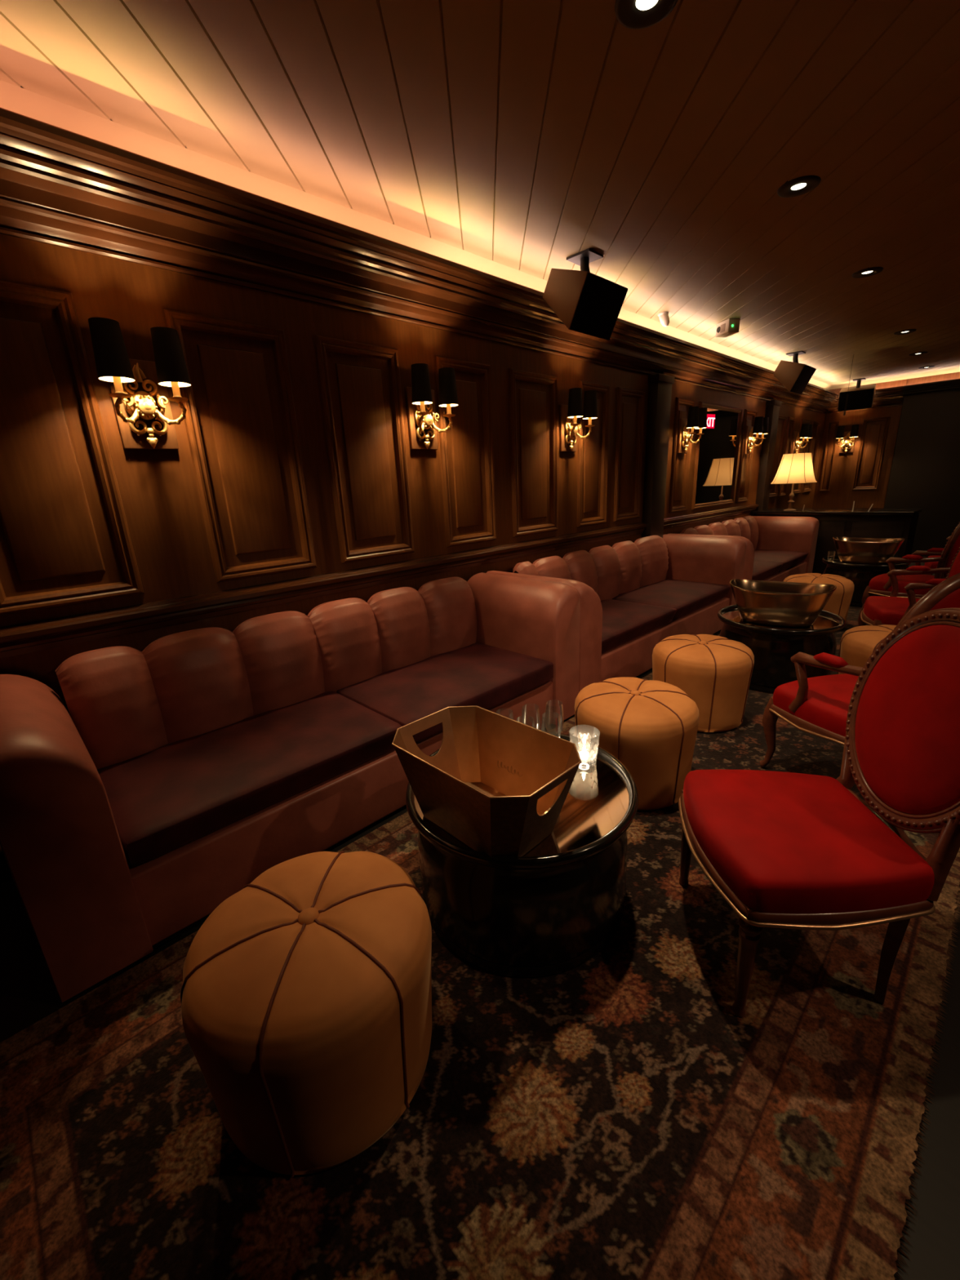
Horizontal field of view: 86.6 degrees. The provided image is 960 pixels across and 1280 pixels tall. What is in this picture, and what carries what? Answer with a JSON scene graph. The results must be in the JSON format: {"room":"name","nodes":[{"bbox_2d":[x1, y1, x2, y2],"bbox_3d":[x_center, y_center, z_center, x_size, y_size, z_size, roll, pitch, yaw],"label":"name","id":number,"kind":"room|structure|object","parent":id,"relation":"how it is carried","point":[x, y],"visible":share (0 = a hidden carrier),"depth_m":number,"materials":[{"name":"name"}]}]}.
{"room":"cocktail lounge","nodes":[
{"label":"cocktail lounge","id":0,"kind":"room"},
{"bbox_2d":[0,107,825,715],"bbox_3d":[1.214,-1.529,4.806,14.200,3.000,0.147,-18,23,-41],"label":"wall","id":1,"kind":"structure","parent":0,"point":[295,458],"depth_m":2.58,"materials":[{"name":"brown wood"}]},
{"bbox_2d":[0,845,13,884],"bbox_3d":[1.318,-0.162,5.181,14.000,0.160,0.022,-18,23,-41],"label":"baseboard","id":2,"kind":"structure","parent":1,"relation":"attached to","point":[5,873],"depth_m":2.12,"materials":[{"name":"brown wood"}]},
{"bbox_2d":[88,317,191,449],"bbox_3d":[-1.374,-1.028,2.092,0.324,0.443,0.209,-18,23,-41],"label":"wall sconce","id":3,"kind":"object","parent":1,"relation":"attached to","point":[139,393],"visible":1,"depth_m":2.10,"materials":[{"name":"gold metal"}]},
{"bbox_2d":[0,502,758,658],"bbox_3d":[0.175,-0.661,3.875,10.880,0.120,0.050,-18,23,-41],"label":"trim","id":4,"kind":"structure","parent":1,"relation":"attached to","point":[50,633],"depth_m":2.68,"materials":[{"name":"brown wood"}]},
{"bbox_2d":[0,108,839,413],"bbox_3d":[1.284,-2.510,4.379,14.000,0.268,0.245,-18,23,-41],"label":"trim","id":5,"kind":"structure","parent":1,"relation":"attached to","point":[59,187],"depth_m":2.32,"materials":[{"name":"brown wood"}]},
{"bbox_2d":[405,363,457,449],"bbox_3d":[-0.295,-1.399,3.089,0.324,0.443,0.209,-18,23,-41],"label":"wall sconce","id":6,"kind":"object","parent":1,"relation":"attached to","point":[420,402],"visible":1,"depth_m":3.07,"materials":[{"name":"black fabric"}]},
{"bbox_2d":[560,387,597,451],"bbox_3d":[0.788,-1.758,4.093,0.324,0.443,0.209,-18,23,-41],"label":"wall sconce","id":7,"kind":"object","parent":1,"relation":"attached to","point":[569,414],"visible":1,"depth_m":4.07,"materials":[{"name":"gold metal"}]},
{"bbox_2d":[641,373,674,537],"bbox_3d":[1.818,-1.407,5.298,0.315,2.425,0.115,-18,23,-41],"label":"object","id":8,"kind":"structure","parent":1,"relation":"attached to","point":[660,387],"depth_m":5.10,"materials":[{"name":"black wood"}]},
{"bbox_2d":[677,406,706,453],"bbox_3d":[2.286,-2.253,5.479,0.324,0.443,0.209,-18,23,-41],"label":"wall sconce","id":9,"kind":"object","parent":1,"relation":"attached to","point":[697,417],"visible":1,"depth_m":5.45,"materials":[{"name":"black fabric"}]},
{"bbox_2d":[695,408,739,504],"bbox_3d":[2.928,-2.258,6.291,1.150,1.080,0.015,-18,23,-41],"label":"wall mirror","id":10,"kind":"object","parent":1,"relation":"attached to","point":[717,445],"visible":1,"depth_m":6.27,"materials":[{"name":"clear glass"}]},
{"bbox_2d":[743,416,768,453],"bbox_3d":[3.672,-2.712,6.763,0.324,0.443,0.209,-18,23,-41],"label":"wall sconce","id":11,"kind":"object","parent":1,"relation":"attached to","point":[761,424],"visible":1,"depth_m":6.73,"materials":[{"name":"black fabric"}]},
{"bbox_2d":[755,400,782,510],"bbox_3d":[4.171,-2.186,7.480,0.290,2.425,0.115,-18,23,-41],"label":"trim","id":12,"kind":"structure","parent":1,"relation":"attached to","point":[772,406],"depth_m":7.28,"materials":[{"name":"black wood"}]},
{"bbox_2d":[791,423,813,453],"bbox_3d":[5.150,-3.202,8.136,0.324,0.443,0.209,-18,23,-41],"label":"wall sconce","id":13,"kind":"object","parent":1,"relation":"attached to","point":[806,428],"visible":0.99,"depth_m":8.10,"materials":[{"name":"black fabric"}]},
{"bbox_2d":[0,0,959,390],"bbox_3d":[3.249,-2.314,2.329,14.200,0.135,6.100,-18,23,-41],"label":"ceiling","id":14,"kind":"structure","parent":0,"point":[510,140],"depth_m":2.05,"materials":[{"name":"wood"}]},
{"bbox_2d":[542,248,627,340],"bbox_3d":[0.687,-2.210,3.283,0.460,0.458,0.357,-18,23,-41],"label":"ceiling speaker","id":15,"kind":"object","parent":14,"relation":"attached to","point":[588,303],"visible":1,"depth_m":3.18,"materials":[{"name":"brown plastic"}]},
{"bbox_2d":[569,272,627,340],"bbox_3d":[0.765,-2.104,3.237,0.450,0.274,0.146,-18,23,-41],"label":"grille","id":16,"kind":"object","parent":15,"relation":"attached to","point":[596,302],"depth_m":3.18,"materials":[{"name":"black fabric"}]},
{"bbox_2d":[614,0,678,29],"bbox_3d":[0.496,-1.899,1.511,0.188,0.024,0.188,-18,23,-41],"label":"recessed light","id":17,"kind":"object","parent":14,"relation":"in","point":[631,14],"visible":1,"depth_m":1.54,"materials":[{"name":"black metal"}]},
{"bbox_2d":[657,311,669,326],"bbox_3d":[1.604,-2.793,4.448,0.090,0.110,0.106,-18,23,-41],"label":"sensor","id":18,"kind":"object","parent":14,"relation":"attached to","point":[664,317],"visible":1,"depth_m":4.41,"materials":[{"name":"beige plastic"}]},
{"bbox_2d":[715,318,740,337],"bbox_3d":[2.320,-2.923,4.771,0.126,0.114,0.190,-7,17,-13],"label":"box","id":19,"kind":"object","parent":14,"relation":"attached to","point":[730,326],"visible":1,"depth_m":4.71,"materials":[{"name":"beige plastic"}]},
{"bbox_2d":[773,350,816,395],"bbox_3d":[3.864,-3.267,6.245,0.460,0.458,0.357,-18,23,-41],"label":"ceiling speaker","id":20,"kind":"object","parent":14,"relation":"attached to","point":[793,375],"visible":1,"depth_m":6.13,"materials":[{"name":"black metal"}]},
{"bbox_2d":[790,364,816,394],"bbox_3d":[3.942,-3.160,6.199,0.450,0.274,0.146,-18,23,-41],"label":"grille","id":21,"kind":"object","parent":20,"relation":"attached to","point":[800,375],"depth_m":6.10,"materials":[{"name":"black metal"}]},
{"bbox_2d":[777,175,821,197],"bbox_3d":[1.592,-2.267,2.544,0.188,0.024,0.188,-18,23,-41],"label":"recessed light","id":22,"kind":"object","parent":14,"relation":"in","point":[801,185],"visible":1,"depth_m":2.53,"materials":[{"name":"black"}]},
{"bbox_2d":[843,354,853,415],"bbox_3d":[4.767,-3.291,6.579,0.021,0.689,0.360,9,20,33],"label":"exit sign","id":23,"kind":"object","parent":14,"relation":"hanging from","point":[846,397],"visible":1,"depth_m":6.50,"materials":[{"name":"red"}]},
{"bbox_2d":[837,377,876,411],"bbox_3d":[6.167,-4.015,8.332,0.460,0.458,0.357,11,22,37],"label":"ceiling speaker","id":24,"kind":"object","parent":14,"relation":"attached to","point":[860,397],"visible":1,"depth_m":8.26,"materials":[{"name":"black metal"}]},
{"bbox_2d":[838,388,874,410],"bbox_3d":[6.106,-3.900,8.281,0.450,0.274,0.146,11,22,37],"label":"grille","id":25,"kind":"object","parent":24,"relation":"attached to","point":[858,398],"depth_m":8.26,"materials":[{"name":"black fabric"}]},
{"bbox_2d":[851,266,883,278],"bbox_3d":[2.825,-2.684,3.714,0.188,0.024,0.188,-18,23,-41],"label":"recessed light","id":26,"kind":"object","parent":14,"relation":"in","point":[868,272],"visible":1,"depth_m":3.70,"materials":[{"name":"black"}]},
{"bbox_2d":[893,328,916,334],"bbox_3d":[4.537,-3.291,5.434,0.188,0.024,0.188,-18,23,-41],"label":"recessed light","id":27,"kind":"object","parent":14,"relation":"in","point":[909,331],"visible":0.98,"depth_m":5.42,"materials":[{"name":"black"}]},
{"bbox_2d":[908,351,927,355],"bbox_3d":[5.628,-3.681,6.540,0.188,0.024,0.188,-18,23,-41],"label":"recessed light","id":28,"kind":"object","parent":14,"relation":"in","point":[917,353],"visible":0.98,"depth_m":6.54,"materials":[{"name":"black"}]},
{"bbox_2d":[918,365,934,368],"bbox_3d":[6.584,-4.022,7.506,0.188,0.024,0.188,-18,23,-41],"label":"recessed light","id":29,"kind":"object","parent":14,"relation":"in","point":[927,366],"visible":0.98,"depth_m":7.49,"materials":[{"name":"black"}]},
{"bbox_2d":[0,556,959,1279],"bbox_3d":[3.381,0.487,3.187,14.200,0.100,6.100,-18,23,-41],"label":"floor","id":30,"kind":"structure","parent":0,"point":[28,993],"depth_m":1.34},
{"bbox_2d":[0,572,579,1002],"bbox_3d":[-0.637,0.298,2.648,2.750,0.898,0.848,-18,23,-41],"label":"sofa","id":31,"kind":"object","parent":30,"relation":"on","point":[184,768],"visible":0.98,"depth_m":2.14,"materials":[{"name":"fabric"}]},
{"bbox_2d":[97,691,401,866],"bbox_3d":[-0.984,0.514,2.252,1.115,0.155,0.692,-18,23,-41],"label":"seat cushion","id":32,"kind":"object","parent":31,"relation":"on","point":[171,797],"depth_m":2.07,"materials":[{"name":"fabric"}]},
{"bbox_2d":[336,642,553,743],"bbox_3d":[-0.183,0.250,2.989,1.115,0.155,0.700,-18,23,-41],"label":"seat cushion","id":33,"kind":"object","parent":31,"relation":"on","point":[491,677],"depth_m":2.86,"materials":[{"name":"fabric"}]},
{"bbox_2d":[0,605,959,1279],"bbox_3d":[2.165,0.390,3.499,8.575,0.012,1.912,-18,23,-41],"label":"rug","id":34,"kind":"object","parent":30,"relation":"on","point":[613,1115],"visible":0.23,"depth_m":1.24,"materials":[{"name":"carpet"}]},
{"bbox_2d":[180,851,431,1177],"bbox_3d":[-0.422,0.913,1.349,0.599,0.481,0.606,8,20,32],"label":"pouf","id":35,"kind":"object","parent":34,"relation":"on","point":[306,993],"visible":1,"depth_m":1.14,"materials":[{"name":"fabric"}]},
{"bbox_2d":[405,730,638,977],"bbox_3d":[0.152,0.726,1.882,0.810,0.474,0.810,-18,23,-41],"label":"cocktail table","id":36,"kind":"object","parent":34,"relation":"on","point":[550,909],"visible":0.66,"depth_m":1.58,"materials":[{"name":"black mirror"}]},
{"bbox_2d":[391,706,581,857],"bbox_3d":[0.012,0.449,1.618,0.375,0.268,0.581,-18,23,-41],"label":"ice bucket","id":37,"kind":"object","parent":36,"relation":"on","point":[500,785],"visible":1,"depth_m":1.62,"materials":[{"name":"brown metal"}]},
{"bbox_2d":[496,708,514,719],"bbox_3d":[0.096,0.374,1.936,0.077,0.222,0.077,-18,23,-41],"label":"champagne flute","id":38,"kind":"object","parent":36,"relation":"on","point":[510,711],"visible":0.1,"depth_m":1.92,"materials":[{"name":"clear glass"}]},
{"bbox_2d":[414,746,629,857],"bbox_3d":[0.142,0.525,1.820,0.754,0.001,0.754,-18,23,-41],"label":"tray","id":39,"kind":"object","parent":36,"relation":"on","point":[597,800],"depth_m":1.66,"materials":[{"name":"metal"}]},
{"bbox_2d":[516,715,535,728],"bbox_3d":[0.168,0.392,1.867,0.077,0.222,0.077,-18,23,-41],"label":"champagne flute","id":40,"kind":"object","parent":36,"relation":"on","point":[518,719],"visible":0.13,"depth_m":1.85,"materials":[{"name":"clear glass"}]},
{"bbox_2d":[521,704,540,729],"bbox_3d":[0.197,0.361,1.964,0.077,0.222,0.077,-18,23,-41],"label":"champagne flute","id":41,"kind":"object","parent":36,"relation":"on","point":[524,707],"visible":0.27,"depth_m":1.93,"materials":[{"name":"clear glass"}]},
{"bbox_2d":[541,711,560,737],"bbox_3d":[0.263,0.381,1.889,0.077,0.222,0.077,-18,23,-41],"label":"glass","id":42,"kind":"object","parent":36,"relation":"on","point":[544,715],"visible":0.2,"depth_m":1.85,"materials":[{"name":"clear glass"}]},
{"bbox_2d":[545,700,564,736],"bbox_3d":[0.290,0.349,1.990,0.077,0.222,0.077,-18,23,-41],"label":"champagne flute","id":43,"kind":"object","parent":36,"relation":"on","point":[548,728],"visible":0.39,"depth_m":1.96,"materials":[{"name":"clear glass"}]},
{"bbox_2d":[568,724,599,767],"bbox_3d":[0.397,0.406,1.939,0.114,0.128,0.114,-15,21,-34],"label":"candle holder","id":44,"kind":"object","parent":36,"relation":"on","point":[588,759],"visible":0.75,"depth_m":1.93,"materials":[{"name":"clear glass"}]},
{"bbox_2d":[573,676,699,809],"bbox_3d":[0.765,0.483,2.541,0.579,0.498,0.586,-3,17,0],"label":"pouf","id":45,"kind":"object","parent":34,"relation":"on","point":[651,726],"visible":0.9,"depth_m":2.31,"materials":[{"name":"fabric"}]},
{"bbox_2d":[652,634,754,732],"bbox_3d":[1.390,0.245,3.220,0.579,0.498,0.586,10,21,36],"label":"pouf","id":46,"kind":"object","parent":34,"relation":"on","point":[714,671],"visible":0.88,"depth_m":2.99,"materials":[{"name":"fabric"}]},
{"bbox_2d":[717,604,845,693],"bbox_3d":[2.194,0.044,3.795,0.810,0.474,0.810,-18,23,-41],"label":"cocktail table","id":47,"kind":"object","parent":34,"relation":"on","point":[772,647],"visible":0.61,"depth_m":3.50,"materials":[{"name":"black paint"}]},
{"bbox_2d":[721,608,839,630],"bbox_3d":[2.184,-0.157,3.733,0.754,0.001,0.754,-18,23,-41],"label":"tray","id":48,"kind":"object","parent":47,"relation":"on","point":[823,621],"depth_m":3.60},
{"bbox_2d":[728,578,836,626],"bbox_3d":[2.128,-0.270,3.632,0.652,0.272,0.426,9,20,33],"label":"bucket","id":49,"kind":"object","parent":47,"relation":"on","point":[781,603],"visible":1,"depth_m":3.53,"materials":[{"name":"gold metal"}]},
{"bbox_2d":[782,573,853,622],"bbox_3d":[3.279,-0.384,4.984,0.579,0.498,0.586,2,18,16],"label":"pouf","id":50,"kind":"object","parent":34,"relation":"on","point":[839,602],"visible":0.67,"depth_m":4.74,"materials":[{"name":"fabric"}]},
{"bbox_2d":[678,608,959,1017],"bbox_3d":[1.001,0.462,1.522,0.687,1.113,0.588,-1,17,4],"label":"chair","id":51,"kind":"object","parent":34,"relation":"on","point":[783,850],"visible":1,"depth_m":1.41,"materials":[{"name":"red fabric"}]},
{"bbox_2d":[855,624,959,814],"bbox_3d":[1.253,0.223,1.432,0.152,0.556,0.486,-1,17,4],"label":"cushion","id":52,"kind":"object","parent":51,"relation":"on","point":[908,690],"depth_m":1.43,"materials":[{"name":"fabric"}]},
{"bbox_2d":[760,573,959,773],"bbox_3d":[1.784,0.186,2.308,0.632,1.106,0.648,-6,17,-12],"label":"armchair","id":53,"kind":"object","parent":34,"relation":"on","point":[818,706],"visible":0.3,"depth_m":2.32,"materials":[{"name":"red fabric"}]},
{"bbox_2d":[928,587,959,611],"bbox_3d":[1.828,0.028,2.012,0.496,0.565,0.153,-6,17,-12],"label":"cushion","id":54,"kind":"object","parent":53,"relation":"on","point":[939,597],"depth_m":1.86,"materials":[{"name":"fabric"}]},
{"bbox_2d":[822,555,911,607],"bbox_3d":[4.382,-0.688,5.850,0.810,0.474,0.810,-18,23,-41],"label":"cocktail table","id":55,"kind":"object","parent":34,"relation":"on","point":[860,574],"visible":0.45,"depth_m":5.58,"materials":[{"name":"black paint"}]},
{"bbox_2d":[826,551,835,560],"bbox_3d":[4.082,-0.975,5.920,0.072,0.110,0.072,-18,23,-41],"label":"glass tumbler","id":56,"kind":"object","parent":55,"relation":"on","point":[828,551],"visible":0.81,"depth_m":5.91,"materials":[{"name":"clear glass"}]},
{"bbox_2d":[826,557,906,564],"bbox_3d":[4.373,-0.890,5.788,0.754,0.001,0.754,-18,23,-41],"label":"tray","id":57,"kind":"object","parent":55,"relation":"on","point":[836,559],"depth_m":5.70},
{"bbox_2d":[832,536,905,564],"bbox_3d":[4.331,-1.011,5.714,0.652,0.272,0.426,11,22,38],"label":"bucket","id":58,"kind":"object","parent":55,"relation":"on","point":[849,549],"visible":0.98,"depth_m":5.61,"materials":[{"name":"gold metal"}]},
{"bbox_2d":[837,624,896,674],"bbox_3d":[2.612,0.186,3.228,0.579,0.498,0.586,8,20,31],"label":"pouf","id":59,"kind":"object","parent":34,"relation":"on","point":[857,644],"visible":0.23,"depth_m":3.17,"materials":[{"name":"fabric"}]},
{"bbox_2d":[857,546,959,626],"bbox_3d":[3.290,-0.344,3.808,0.648,1.106,0.632,6,19,27],"label":"armchair","id":60,"kind":"object","parent":34,"relation":"on","point":[876,610],"visible":0.43,"depth_m":3.83,"materials":[{"name":"red fabric"}]},
{"bbox_2d":[948,551,959,577],"bbox_3d":[3.494,-0.545,3.627,0.153,0.565,0.496,6,19,27],"label":"cushion","id":61,"kind":"object","parent":60,"relation":"on","point":[954,569],"depth_m":3.77,"materials":[{"name":"fabric"}]},
{"bbox_2d":[862,521,959,606],"bbox_3d":[4.044,-0.651,4.692,0.632,1.106,0.648,-13,20,-31],"label":"armchair","id":62,"kind":"object","parent":34,"relation":"on","point":[881,584],"visible":0.51,"depth_m":4.60,"materials":[{"name":"red fabric"}]},
{"bbox_2d":[943,534,959,577],"bbox_3d":[4.166,-0.821,4.427,0.496,0.565,0.153,-13,20,-31],"label":"cushion","id":63,"kind":"object","parent":62,"relation":"on","point":[948,560],"depth_m":4.31,"materials":[{"name":"fabric"}]},
{"bbox_2d":[924,536,950,575],"bbox_3d":[5.284,-0.970,5.544,0.648,1.106,0.632,11,22,38],"label":"armchair","id":64,"kind":"object","parent":34,"relation":"on","point":[931,565],"visible":0.16,"depth_m":5.56,"materials":[{"name":"red fabric"}]},
{"bbox_2d":[486,533,746,692],"bbox_3d":[1.349,-0.359,4.490,2.815,0.898,0.848,-18,23,-41],"label":"sofa","id":65,"kind":"object","parent":30,"relation":"on","point":[641,593],"visible":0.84,"depth_m":4.48,"materials":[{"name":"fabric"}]},
{"bbox_2d":[600,599,676,653],"bbox_3d":[0.991,-0.140,4.082,1.148,0.155,0.692,-18,23,-41],"label":"seat cushion","id":66,"kind":"object","parent":65,"relation":"on","point":[626,624],"depth_m":3.95,"materials":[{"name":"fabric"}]},
{"bbox_2d":[612,579,730,620],"bbox_3d":[1.813,-0.412,4.844,1.148,0.155,0.692,-18,23,-41],"label":"seat cushion","id":67,"kind":"object","parent":65,"relation":"on","point":[691,598],"depth_m":4.70,"materials":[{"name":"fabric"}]},
{"bbox_2d":[666,515,819,582],"bbox_3d":[3.295,-1.003,6.293,2.635,0.898,0.848,-18,23,-41],"label":"sofa","id":68,"kind":"object","parent":30,"relation":"on","point":[778,548],"visible":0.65,"depth_m":6.69,"materials":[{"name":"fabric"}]},
{"bbox_2d":[751,560,782,580],"bbox_3d":[2.968,-0.794,5.915,1.058,0.155,0.692,-18,23,-41],"label":"seat cushion","id":69,"kind":"object","parent":68,"relation":"on","point":[762,571],"depth_m":5.80,"materials":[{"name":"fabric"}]},
{"bbox_2d":[754,549,808,572],"bbox_3d":[3.726,-1.045,6.618,1.058,0.155,0.692,-18,23,-41],"label":"seat cushion","id":70,"kind":"object","parent":68,"relation":"on","point":[791,560],"depth_m":6.46,"materials":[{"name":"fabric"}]},
{"bbox_2d":[750,508,922,573],"bbox_3d":[4.835,-1.331,7.115,0.720,0.945,1.845,-18,23,-41],"label":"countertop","id":71,"kind":"structure","parent":30,"relation":"on","point":[842,522],"depth_m":6.62,"materials":[{"name":"black wood"}]},
{"bbox_2d":[770,453,817,511],"bbox_3d":[4.327,-2.171,7.030,0.545,0.756,0.545,-9,18,-19],"label":"table lamp","id":72,"kind":"object","parent":71,"relation":"on","point":[797,468],"visible":1,"depth_m":6.82,"materials":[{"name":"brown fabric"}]},
{"bbox_2d":[750,508,922,515],"bbox_3d":[4.815,-1.761,6.983,0.720,0.044,1.845,-18,23,-41],"label":"countertop","id":73,"kind":"structure","parent":71,"relation":"on","point":[878,512],"depth_m":6.72,"materials":[{"name":"black paint"}]},
{"bbox_2d":[812,372,959,508],"bbox_3d":[8.333,-2.655,7.388,0.147,3.000,6.100,-18,23,-41],"label":"wall","id":74,"kind":"structure","parent":0,"point":[861,476],"depth_m":8.92,"materials":[{"name":"brown wood"}]},
{"bbox_2d":[835,424,858,453],"bbox_3d":[6.421,-3.515,8.912,0.209,0.443,0.324,-18,23,-41],"label":"wall sconce","id":75,"kind":"object","parent":74,"relation":"attached to","point":[847,439],"visible":1,"depth_m":8.93,"materials":[{"name":"gold metal"}]},
{"bbox_2d":[826,386,902,413],"bbox_3d":[6.489,-4.055,8.623,0.245,0.268,1.050,-18,23,-41],"label":"trim","id":76,"kind":"structure","parent":74,"relation":"attached to","point":[888,397],"depth_m":8.42,"materials":[{"name":"brown wood"}]},
{"bbox_2d":[884,388,959,556],"bbox_3d":[8.666,-2.345,7.010,0.120,2.600,4.800,-18,23,-41],"label":"wall","id":77,"kind":"structure","parent":0,"point":[925,474],"depth_m":8.26,"materials":[{"name":"black"}]},
{"bbox_2d":[902,378,959,404],"bbox_3d":[8.543,-3.530,6.594,0.245,0.268,4.820,-18,23,-41],"label":"trim","id":78,"kind":"structure","parent":77,"relation":"attached to","point":[951,384],"depth_m":7.95,"materials":[{"name":"black wood"}]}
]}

